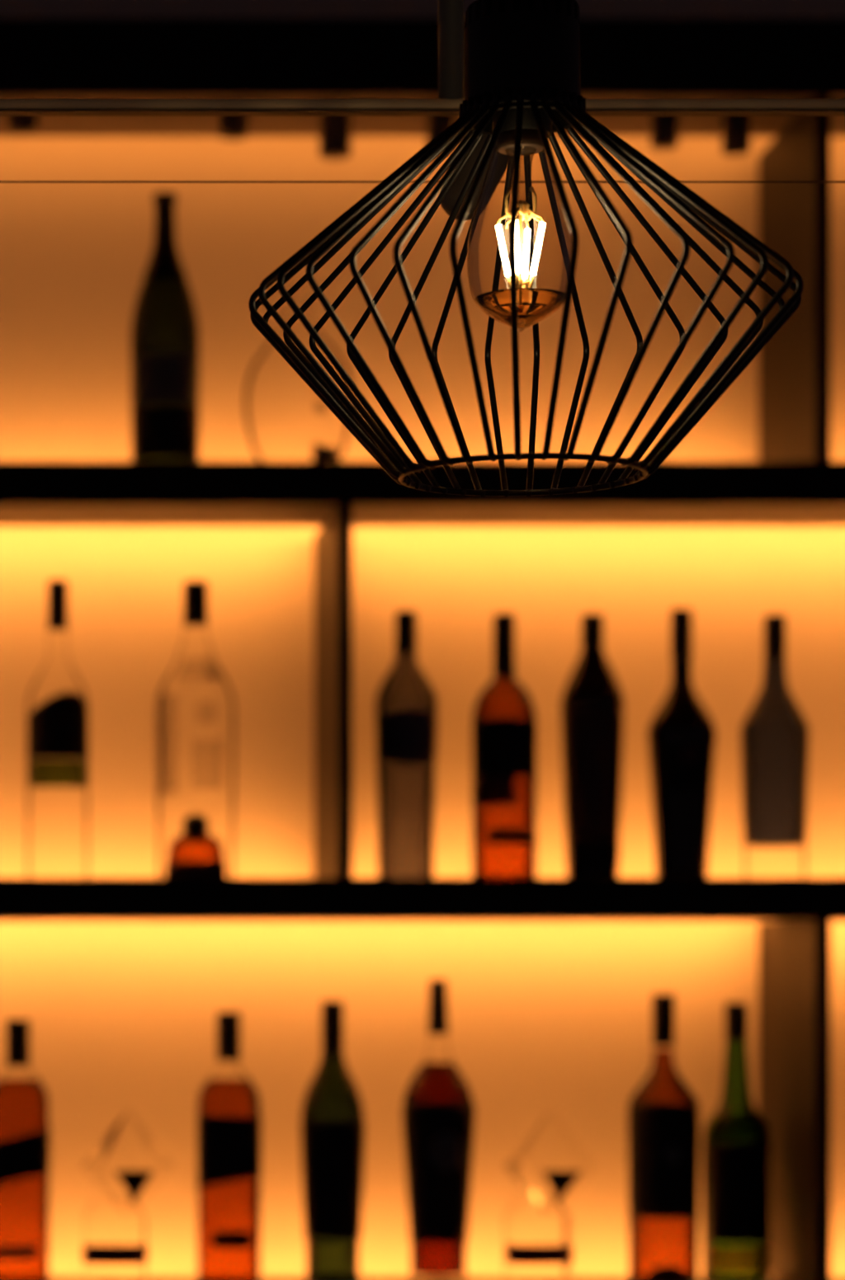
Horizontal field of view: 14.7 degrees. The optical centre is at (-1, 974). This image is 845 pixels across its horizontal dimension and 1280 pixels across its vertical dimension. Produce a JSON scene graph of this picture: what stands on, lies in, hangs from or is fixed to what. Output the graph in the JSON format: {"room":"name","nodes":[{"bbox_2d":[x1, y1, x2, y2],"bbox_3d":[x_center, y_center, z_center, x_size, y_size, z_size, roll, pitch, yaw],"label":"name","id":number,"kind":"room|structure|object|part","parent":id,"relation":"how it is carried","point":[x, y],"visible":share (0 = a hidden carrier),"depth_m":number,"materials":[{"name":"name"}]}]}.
{"room":"bar","nodes":[
{"label":"bar","id":0,"kind":"room"},
{"bbox_2d":[0,0,844,1276],"bbox_3d":[0.500,-0.150,3.870,3.800,2.800,0.100,0,0,0],"label":"wall","id":1,"kind":"structure","parent":0,"point":[543,1017],"depth_m":3.82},
{"bbox_2d":[0,18,844,136],"bbox_3d":[0.500,-1.014,3.685,2.240,0.084,0.270,0,0,0],"label":"beam","id":2,"kind":"structure","parent":1,"relation":"attached to","point":[40,58],"depth_m":3.55,"materials":[{"name":"black paint"}]},
{"bbox_2d":[8,116,37,135],"bbox_3d":[0.026,-0.961,3.630,0.034,0.022,0.034,0,0,0],"label":"recessed light","id":3,"kind":"object","parent":2,"relation":"attached to","point":[17,125],"visible":0.84,"depth_m":3.62,"materials":[{"name":"black metal"}]},
{"bbox_2d":[218,116,248,140],"bbox_3d":[0.263,-0.959,3.630,0.034,0.027,0.034,0,0,0],"label":"recessed light","id":4,"kind":"object","parent":2,"relation":"attached to","point":[230,128],"visible":0.87,"depth_m":3.62,"materials":[{"name":"black metal"}]},
{"bbox_2d":[319,116,350,159],"bbox_3d":[0.378,-0.948,3.630,0.036,0.049,0.036,0,0,0],"label":"recessed light","id":5,"kind":"object","parent":2,"relation":"attached to","point":[334,131],"visible":0.91,"depth_m":3.62,"materials":[{"name":"black metal"}]},
{"bbox_2d":[426,116,454,153],"bbox_3d":[0.497,-0.950,3.630,0.032,0.044,0.032,0,0,0],"label":"recessed light","id":6,"kind":"object","parent":2,"relation":"attached to","point":[435,125],"visible":0.28,"depth_m":3.62,"materials":[{"name":"black metal"}]},
{"bbox_2d":[649,116,677,150],"bbox_3d":[0.749,-0.953,3.630,0.032,0.038,0.032,0,0,0],"label":"recessed light","id":7,"kind":"object","parent":2,"relation":"attached to","point":[663,129],"visible":0.84,"depth_m":3.62,"materials":[{"name":"black metal"}]},
{"bbox_2d":[721,116,749,155],"bbox_3d":[0.830,-0.950,3.630,0.032,0.045,0.032,0,0,0],"label":"recessed light","id":8,"kind":"object","parent":2,"relation":"attached to","point":[735,129],"visible":0.84,"depth_m":3.62,"materials":[{"name":"black metal"}]},
{"bbox_3d":[0.500,-1.590,1.610,3.800,0.080,4.420,0,0,0],"label":"ceiling","id":9,"kind":"structure","parent":0,"visible":0},
{"bbox_2d":[0,0,844,183],"bbox_3d":[0.290,-1.012,1.985,1.420,1.076,0.016,0,0,0],"label":"rail","id":10,"kind":"object","parent":9,"relation":"hanging from","point":[450,12],"visible":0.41,"depth_m":1.98,"materials":[{"name":"brown metal"}]},
{"bbox_3d":[0.278,-1.044,1.985,0.016,1.012,0.016,0,0,0],"label":"post","id":11,"kind":"part","parent":10,"relation":"part of","materials":[{"name":"grey metal"}]},
{"bbox_2d":[438,133,508,221],"bbox_3d":[0.290,-0.495,1.952,0.050,0.080,0.054,0,0,0],"label":"spotlight","id":12,"kind":"object","parent":10,"relation":"attached to","point":[449,200],"visible":0.22,"depth_m":1.93,"materials":[{"name":"black metal"}]},
{"bbox_2d":[248,0,803,496],"bbox_3d":[0.276,-0.906,1.705,0.288,1.287,0.289,0,0,0],"label":"pendant lamp","id":13,"kind":"object","parent":9,"relation":"hanging from","point":[522,71],"visible":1,"depth_m":1.68,"materials":[{"name":"black metal"}]},
{"bbox_3d":[0.276,-0.394,1.705,0.056,0.106,0.056,0,0,0],"label":"light bulb","id":14,"kind":"part","parent":13,"relation":"part of","materials":[{"name":"clear glass"}]},
{"bbox_3d":[0.500,1.290,1.610,3.800,0.080,4.420,0,0,0],"label":"floor","id":15,"kind":"structure","parent":0,"visible":0},
{"bbox_3d":[-0.630,0.097,3.685,0.020,2.306,0.270,0,0,0],"label":"end panel","id":16,"kind":"object","parent":15,"relation":"on","visible":0},
{"bbox_2d":[0,461,844,527],"bbox_3d":[0.500,-0.543,3.643,2.240,0.047,0.186,0,0,0],"label":"bar shelf","id":17,"kind":"object","parent":16,"relation":"attached to","point":[33,493],"visible":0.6,"depth_m":3.55,"materials":[{"name":"black paint"}]},
{"bbox_2d":[130,191,199,461],"bbox_3d":[0.188,-0.726,3.659,0.079,0.324,0.080,0,0,0],"label":"wine bottle","id":18,"kind":"object","parent":17,"relation":"on","point":[165,331],"visible":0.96,"depth_m":3.63,"materials":[{"name":"brown glass"}]},
{"bbox_2d":[243,277,353,461],"bbox_3d":[0.340,-0.679,3.660,0.125,0.223,0.125,0,0,0],"label":"glass decanter","id":19,"kind":"object","parent":17,"relation":"on","point":[293,280],"visible":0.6,"depth_m":3.67,"materials":[{"name":"clear glass"}]},
{"bbox_2d":[312,442,336,461],"bbox_3d":[0.361,-0.580,3.575,0.025,0.024,0.024,0,0,0],"label":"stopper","id":20,"kind":"object","parent":17,"relation":"on","point":[320,453],"visible":1,"depth_m":3.57,"materials":[{"name":"black"}]},
{"bbox_2d":[757,94,830,461],"bbox_3d":[0.908,-0.770,3.685,0.016,0.405,0.270,0,0,0],"label":"divider","id":21,"kind":"object","parent":17,"relation":"on","point":[794,218],"visible":0.79,"depth_m":3.63,"materials":[{"name":"black paint"}]},
{"bbox_2d":[0,877,844,921],"bbox_3d":[0.500,-0.085,3.643,2.240,0.046,0.186,0,0,0],"label":"bar shelf","id":22,"kind":"object","parent":16,"relation":"attached to","point":[21,899],"visible":1,"depth_m":3.55,"materials":[{"name":"black paint"}]},
{"bbox_2d":[26,579,89,877],"bbox_3d":[0.066,-0.277,3.659,0.071,0.344,0.072,0,0,0],"label":"bottle","id":23,"kind":"object","parent":22,"relation":"on","point":[58,727],"visible":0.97,"depth_m":3.63,"materials":[{"name":"clear glass"}]},
{"bbox_2d":[155,580,235,877],"bbox_3d":[0.222,-0.276,3.660,0.090,0.342,0.091,0,0,19],"label":"bottle","id":24,"kind":"object","parent":22,"relation":"on","point":[195,592],"visible":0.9,"depth_m":3.65,"materials":[{"name":"clear glass"}]},
{"bbox_3d":[0.189,-0.260,3.632,0.005,0.113,0.033,0,0,-40],"label":"etched panel","id":25,"kind":"part","parent":24,"relation":"part of","materials":[{"name":"clear glass"}]},
{"bbox_2d":[164,813,226,877],"bbox_3d":[0.218,-0.143,3.584,0.070,0.074,0.071,0,0,0],"label":"bottle","id":26,"kind":"object","parent":22,"relation":"on","point":[195,853],"visible":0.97,"depth_m":3.56,"materials":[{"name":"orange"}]},
{"bbox_3d":[0.218,-0.136,3.585,0.070,0.056,0.070,0,0,0],"label":"glass","id":27,"kind":"part","parent":26,"relation":"part of","materials":[{"name":"orange glass"}]},
{"bbox_2d":[314,503,352,877],"bbox_3d":[0.381,-0.314,3.685,0.016,0.412,0.270,0,0,0],"label":"divider","id":28,"kind":"object","parent":22,"relation":"on","point":[333,540],"visible":0.89,"depth_m":3.58,"materials":[{"name":"black paint"}]},
{"bbox_2d":[374,610,437,877],"bbox_3d":[0.462,-0.259,3.660,0.071,0.308,0.072,0,0,0],"label":"bottle","id":29,"kind":"object","parent":22,"relation":"on","point":[406,699],"visible":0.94,"depth_m":3.63,"materials":[{"name":"grey glass"}]},
{"bbox_2d":[471,612,536,877],"bbox_3d":[0.573,-0.258,3.659,0.073,0.306,0.074,0,0,0],"label":"bottle","id":30,"kind":"object","parent":22,"relation":"on","point":[504,731],"visible":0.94,"depth_m":3.63,"materials":[{"name":"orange glass"}]},
{"bbox_2d":[560,613,624,877],"bbox_3d":[0.674,-0.258,3.659,0.072,0.304,0.073,0,0,0],"label":"bottle","id":31,"kind":"object","parent":22,"relation":"on","point":[592,702],"visible":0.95,"depth_m":3.63,"materials":[{"name":"brown glass"}]},
{"bbox_2d":[646,607,715,877],"bbox_3d":[0.775,-0.261,3.660,0.077,0.310,0.078,0,0,0],"label":"bottle","id":32,"kind":"object","parent":22,"relation":"on","point":[681,731],"visible":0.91,"depth_m":3.63,"materials":[{"name":"black glass"}]},
{"bbox_2d":[739,614,809,877],"bbox_3d":[0.881,-0.258,3.660,0.078,0.303,0.078,0,0,0],"label":"bottle","id":33,"kind":"object","parent":22,"relation":"on","point":[774,731],"visible":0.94,"depth_m":3.63,"materials":[{"name":"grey glass"}]},
{"bbox_3d":[0.881,-0.256,3.660,0.076,0.299,0.076,0,0,0],"label":"glass","id":34,"kind":"part","parent":33,"relation":"part of","materials":[{"name":"clear glass"}]},
{"bbox_2d":[49,1276,844,1279],"bbox_3d":[0.500,0.374,3.643,2.240,0.048,0.186,0,0,0],"label":"bar shelf","id":35,"kind":"object","parent":16,"relation":"attached to","point":[50,1277],"visible":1,"depth_m":3.70,"materials":[{"name":"black paint"}]},
{"bbox_2d":[0,1019,50,1279],"bbox_3d":[0.021,0.203,3.659,0.073,0.304,0.072,0,0,0],"label":"bottle","id":36,"kind":"object","parent":35,"relation":"on","point":[25,1124],"visible":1,"depth_m":3.63,"materials":[{"name":"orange glass"}]},
{"bbox_2d":[80,1110,153,1279],"bbox_3d":[0.146,0.251,3.660,0.109,0.198,0.094,0,0,0],"label":"bottle","id":37,"kind":"object","parent":35,"relation":"on","point":[134,1182],"visible":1,"depth_m":3.62,"materials":[{"name":"clear glass"}]},
{"bbox_3d":[0.130,0.302,3.660,0.070,0.097,0.070,0,0,0],"label":"glass","id":38,"kind":"part","parent":37,"relation":"part of","materials":[{"name":"clear glass"}]},
{"bbox_2d":[196,1011,261,1279],"bbox_3d":[0.260,0.199,3.659,0.073,0.313,0.072,0,0,0],"label":"bottle","id":39,"kind":"object","parent":35,"relation":"on","point":[229,1118],"visible":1,"depth_m":3.63,"materials":[{"name":"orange glass"}]},
{"bbox_2d":[300,1001,365,1279],"bbox_3d":[0.378,0.190,3.659,0.074,0.321,0.073,0,0,0],"label":"bottle","id":40,"kind":"object","parent":35,"relation":"on","point":[332,1124],"visible":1,"depth_m":3.63,"materials":[{"name":"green glass"}]},
{"bbox_2d":[401,978,475,1279],"bbox_3d":[0.498,0.178,3.659,0.084,0.346,0.083,0,0,0],"label":"bottle","id":41,"kind":"object","parent":35,"relation":"on","point":[438,1108],"visible":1,"depth_m":3.63,"materials":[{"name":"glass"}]},
{"bbox_2d":[503,1110,581,1279],"bbox_3d":[0.627,0.251,3.660,0.109,0.198,0.094,0,0,0],"label":"bottle","id":42,"kind":"object","parent":35,"relation":"on","point":[560,1182],"visible":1,"depth_m":3.63,"materials":[{"name":"clear glass"}]},
{"bbox_3d":[0.611,0.302,3.660,0.070,0.097,0.070,0,0,0],"label":"glass","id":43,"kind":"part","parent":42,"relation":"part of","materials":[{"name":"clear glass"}]},
{"bbox_2d":[626,993,699,1279],"bbox_3d":[0.754,0.187,3.659,0.080,0.332,0.082,0,0,0],"label":"bottle","id":44,"kind":"object","parent":35,"relation":"on","point":[663,1125],"visible":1,"depth_m":3.63,"materials":[{"name":"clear glass"}]},
{"bbox_2d":[701,1002,771,1279],"bbox_3d":[0.846,0.192,3.700,0.078,0.320,0.078,0,0,0],"label":"bottle","id":45,"kind":"object","parent":35,"relation":"on","point":[736,1137],"visible":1,"depth_m":3.67,"materials":[{"name":"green glass"}]},
{"bbox_2d":[757,918,830,1279],"bbox_3d":[0.908,0.144,3.685,0.016,0.412,0.270,0,0,0],"label":"divider","id":46,"kind":"object","parent":35,"relation":"on","point":[794,956],"visible":0.95,"depth_m":3.63,"materials":[{"name":"black paint"}]}
]}

